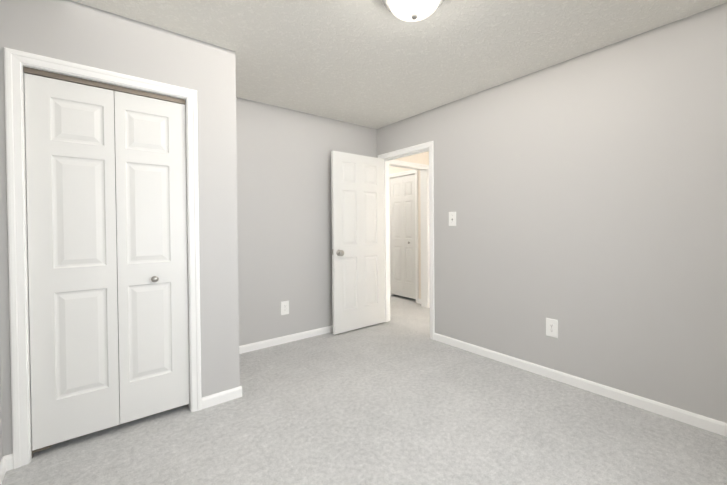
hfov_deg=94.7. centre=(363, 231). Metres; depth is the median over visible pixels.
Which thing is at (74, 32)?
wall
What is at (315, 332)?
baseboard
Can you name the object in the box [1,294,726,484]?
floor
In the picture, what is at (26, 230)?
door frame
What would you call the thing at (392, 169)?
wall
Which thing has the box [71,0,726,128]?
ceiling
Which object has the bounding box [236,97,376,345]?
wall
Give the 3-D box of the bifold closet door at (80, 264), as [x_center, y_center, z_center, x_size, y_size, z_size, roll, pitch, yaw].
[-1.452,0.165,1.970,0.746,2.038,0.067,-1,1,-38]
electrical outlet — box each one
[281,301,288,314]
[546,318,557,337]
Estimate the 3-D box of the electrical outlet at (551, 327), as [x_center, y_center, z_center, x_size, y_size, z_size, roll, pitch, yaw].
[1.476,0.755,2.623,0.008,0.140,0.088,-1,1,-38]
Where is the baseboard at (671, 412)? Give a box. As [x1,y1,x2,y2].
[434,333,726,436]
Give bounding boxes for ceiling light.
[382,0,444,21]
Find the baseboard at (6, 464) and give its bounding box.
[0,454,12,484]
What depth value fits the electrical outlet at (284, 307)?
3.48 m
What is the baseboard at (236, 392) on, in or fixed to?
attached to the wall at (74, 32)
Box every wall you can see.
[0,0,239,455]
[0,355,2,461]
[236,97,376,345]
[377,3,726,422]
[389,166,420,298]
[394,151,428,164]
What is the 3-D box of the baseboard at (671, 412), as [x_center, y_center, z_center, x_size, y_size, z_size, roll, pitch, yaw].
[1.676,1.118,2.371,0.013,0.073,2.999,-1,1,-38]
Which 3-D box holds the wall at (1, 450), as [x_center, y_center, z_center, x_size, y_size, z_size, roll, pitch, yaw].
[-1.143,-0.021,0.712,0.120,2.440,4.190,-1,1,-38]
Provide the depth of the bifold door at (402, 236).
5.55 m
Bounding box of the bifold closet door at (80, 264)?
[24,67,188,457]
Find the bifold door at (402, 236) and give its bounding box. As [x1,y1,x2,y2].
[390,174,415,298]
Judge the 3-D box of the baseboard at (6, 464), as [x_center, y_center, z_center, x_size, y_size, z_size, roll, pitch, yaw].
[-0.828,1.163,0.460,0.030,0.073,3.090,-1,1,-38]
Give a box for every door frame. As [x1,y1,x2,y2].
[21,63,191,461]
[378,141,434,339]
[389,160,429,307]
[389,170,418,302]
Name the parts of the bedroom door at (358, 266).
bedroom door knob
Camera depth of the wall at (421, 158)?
4.80 m
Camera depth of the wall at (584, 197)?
2.36 m
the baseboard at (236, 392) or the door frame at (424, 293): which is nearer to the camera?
the baseboard at (236, 392)
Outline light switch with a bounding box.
[449,212,455,225]
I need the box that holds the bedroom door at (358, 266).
[331,151,384,334]
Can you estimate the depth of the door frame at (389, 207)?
5.26 m
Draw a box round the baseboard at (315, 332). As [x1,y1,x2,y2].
[239,325,332,353]
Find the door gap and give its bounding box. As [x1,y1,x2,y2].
[114,112,119,407]
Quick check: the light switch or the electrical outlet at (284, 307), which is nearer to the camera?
the light switch
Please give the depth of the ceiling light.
1.72 m
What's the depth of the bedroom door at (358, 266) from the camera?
3.89 m
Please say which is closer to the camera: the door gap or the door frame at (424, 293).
the door gap
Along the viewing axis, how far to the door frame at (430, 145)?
3.79 m
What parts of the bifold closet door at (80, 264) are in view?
knob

